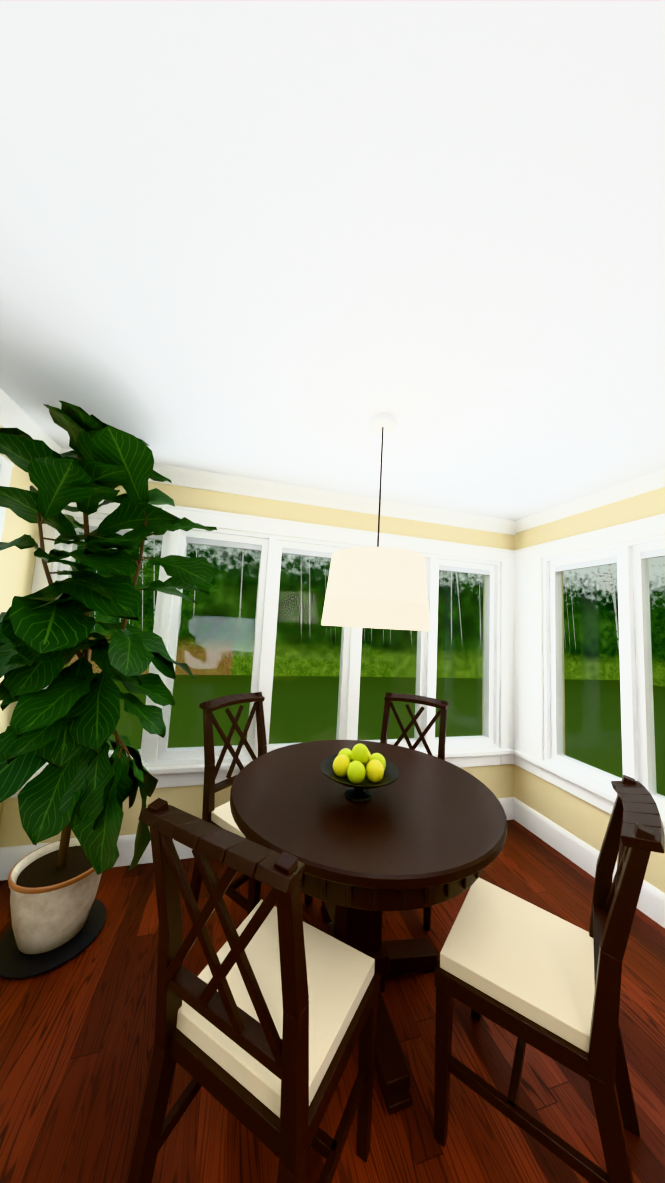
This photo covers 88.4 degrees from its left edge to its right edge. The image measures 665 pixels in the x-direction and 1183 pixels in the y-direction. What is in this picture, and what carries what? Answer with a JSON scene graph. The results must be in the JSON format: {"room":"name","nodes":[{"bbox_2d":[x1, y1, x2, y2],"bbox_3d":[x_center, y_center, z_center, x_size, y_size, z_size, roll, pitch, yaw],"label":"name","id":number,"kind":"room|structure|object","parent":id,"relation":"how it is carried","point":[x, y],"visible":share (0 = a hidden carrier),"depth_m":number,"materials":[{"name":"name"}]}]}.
{"room":"dining room","nodes":[
{"label":"dining room","id":0,"kind":"room"},
{"bbox_2d":[0,426,38,824],"bbox_3d":[-0.901,0.068,-1.443,0.200,2.390,6.990,5,-6,-15],"label":"wall","id":1,"kind":"structure","parent":0,"point":[17,565],"depth_m":1.80,"materials":[{"name":"beige paint"}]},
{"bbox_2d":[0,454,13,541],"bbox_3d":[-1.356,0.154,0.667,0.050,1.735,1.960,5,-6,-15],"label":"door frame","id":2,"kind":"structure","parent":1,"relation":"attached to","point":[6,465],"depth_m":1.64,"materials":[{"name":"white wood"}]},
{"bbox_2d":[0,388,63,453],"bbox_3d":[-0.731,-1.054,-1.200,0.080,0.095,6.790,5,-6,-15],"label":"crown molding","id":3,"kind":"structure","parent":1,"relation":"attached to","point":[13,414],"depth_m":1.66,"materials":[{"name":"white wood"}]},
{"bbox_2d":[0,481,514,846],"bbox_3d":[-0.148,0.488,2.480,3.780,2.390,0.200,5,-6,-15],"label":"wall","id":4,"kind":"structure","parent":0,"point":[497,781],"depth_m":2.39,"materials":[{"name":"beige paint"}]},
{"bbox_2d":[0,797,511,880],"bbox_3d":[-0.164,1.589,2.273,3.350,0.160,0.016,5,-6,-15],"label":"baseboard","id":5,"kind":"structure","parent":4,"relation":"attached to","point":[9,856],"depth_m":1.98,"materials":[{"name":"white wood"}]},
{"bbox_2d":[36,510,499,771],"bbox_3d":[-0.165,0.386,2.447,3.155,1.505,0.130,5,-6,-15],"label":"window","id":6,"kind":"structure","parent":4,"relation":"in","point":[154,750],"depth_m":2.41,"materials":[{"name":"white wood"}]},
{"bbox_2d":[64,448,515,534],"bbox_3d":[-0.044,-0.663,2.457,3.210,0.095,0.080,5,-6,-15],"label":"crown molding","id":7,"kind":"structure","parent":4,"relation":"attached to","point":[179,476],"depth_m":2.44,"materials":[{"name":"white wood"}]},
{"bbox_2d":[9,500,664,834],"bbox_3d":[0.082,0.331,1.687,3.380,1.735,1.470,5,-6,-15],"label":"wall trim","id":8,"kind":"structure","parent":4,"relation":"attached to","point":[193,774],"depth_m":2.58,"materials":[{"name":"white wood"}]},
{"bbox_2d":[0,820,664,1182],"bbox_3d":[2.382,1.565,-0.539,7.220,0.060,7.190,5,-6,-15],"label":"floor","id":9,"kind":"structure","parent":0,"point":[77,1036],"depth_m":1.11,"materials":[{"name":"brown wood"}]},
{"bbox_2d":[0,401,216,979],"bbox_3d":[-1.052,0.398,1.495,0.940,2.283,0.854,5,-6,-15],"label":"fiddle-leaf fig plant","id":10,"kind":"object","parent":9,"relation":"on","point":[83,785],"visible":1,"depth_m":1.39,"materials":[{"name":"green plant"}]},
{"bbox_2d":[190,692,312,915],"bbox_3d":[-0.414,1.105,1.807,0.532,1.011,0.450,-1,-7,34],"label":"chair","id":11,"kind":"object","parent":9,"relation":"on","point":[221,816],"visible":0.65,"depth_m":1.78,"materials":[{"name":"brown wood"}]},
{"bbox_2d":[127,798,379,1182],"bbox_3d":[-0.178,1.028,0.872,0.450,1.011,0.532,0,-6,28],"label":"chair","id":12,"kind":"object","parent":9,"relation":"on","point":[265,1019],"visible":1,"depth_m":0.77,"materials":[{"name":"brown wood"}]},
{"bbox_2d":[230,740,506,1114],"bbox_3d":[0.112,1.210,1.431,1.099,0.782,1.099,5,-6,-15],"label":"dining table","id":13,"kind":"object","parent":9,"relation":"on","point":[424,830],"visible":0.81,"depth_m":1.18,"materials":[{"name":"brown wood"}]},
{"bbox_2d":[320,744,399,801],"bbox_3d":[0.108,0.710,1.367,0.316,0.195,0.316,5,-6,-15],"label":"fruit bowl","id":14,"kind":"object","parent":13,"relation":"on","point":[359,769],"visible":1,"depth_m":1.32,"materials":[{"name":"yellow food"}]},
{"bbox_2d":[380,692,448,930],"bbox_3d":[0.424,1.172,2.029,0.450,1.011,0.532,0,-6,28],"label":"chair","id":15,"kind":"object","parent":9,"relation":"on","point":[441,705],"visible":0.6,"depth_m":2.22,"materials":[{"name":"brown wood"}]},
{"bbox_2d":[434,775,664,1182],"bbox_3d":[0.654,1.090,1.046,0.532,1.011,0.450,-1,-7,36],"label":"chair","id":16,"kind":"object","parent":9,"relation":"on","point":[539,979],"visible":1,"depth_m":0.95,"materials":[{"name":"brown wood"}]},
{"bbox_2d":[0,0,664,520],"bbox_3d":[2.514,-0.880,-0.303,7.220,0.080,7.190,5,-6,-15],"label":"ceiling","id":17,"kind":"structure","parent":0,"point":[298,242],"depth_m":0.84,"materials":[{"name":"white paint"}]},
{"bbox_2d":[321,414,429,630],"bbox_3d":[0.208,-0.312,1.530,0.464,0.945,0.464,5,-6,-15],"label":"pendant lamp","id":18,"kind":"object","parent":17,"relation":"hanging from","point":[377,587],"visible":1,"depth_m":1.31,"materials":[{"name":"cream fabric"},{"name":"metal"}]},
{"bbox_2d":[514,487,664,892],"bbox_3d":[1.973,0.557,2.007,0.460,2.390,1.840,5,-6,-15],"label":"wall","id":19,"kind":"structure","parent":0,"point":[582,820],"depth_m":2.28,"materials":[{"name":"beige paint"}]},
{"bbox_2d":[512,797,664,927],"bbox_3d":[1.692,1.644,1.810,0.016,0.160,1.816,5,-6,-15],"label":"baseboard","id":20,"kind":"structure","parent":19,"relation":"attached to","point":[583,855],"depth_m":2.22,"materials":[{"name":"white wood"}]},
{"bbox_2d":[516,468,664,532],"bbox_3d":[2.449,-0.798,-0.328,0.066,0.095,6.790,5,-6,-15],"label":"crown molding","id":21,"kind":"structure","parent":19,"relation":"attached to","point":[655,480],"depth_m":2.22,"materials":[{"name":"white wood"}]},
{"bbox_2d":[543,534,664,816],"bbox_3d":[1.797,0.454,2.053,0.130,1.505,1.113,5,-6,-15],"label":"dining room window","id":22,"kind":"structure","parent":19,"relation":"in","point":[630,559],"depth_m":2.06,"materials":[{"name":"white wood"}]},
{"label":"outside","id":23,"kind":"structure","parent":0,"visible":0},
{"bbox_2d":[62,532,664,686],"bbox_3d":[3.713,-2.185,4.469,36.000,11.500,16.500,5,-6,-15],"label":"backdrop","id":24,"kind":"structure","parent":23,"point":[220,624],"depth_m":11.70,"materials":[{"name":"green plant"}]},
{"bbox_2d":[106,674,664,795],"bbox_3d":[3.467,2.363,4.029,36.000,0.050,16.500,5,-6,-15],"label":"ground","id":25,"kind":"structure","parent":23,"point":[471,713],"depth_m":7.06,"materials":[{"name":"green plant"}]}
]}

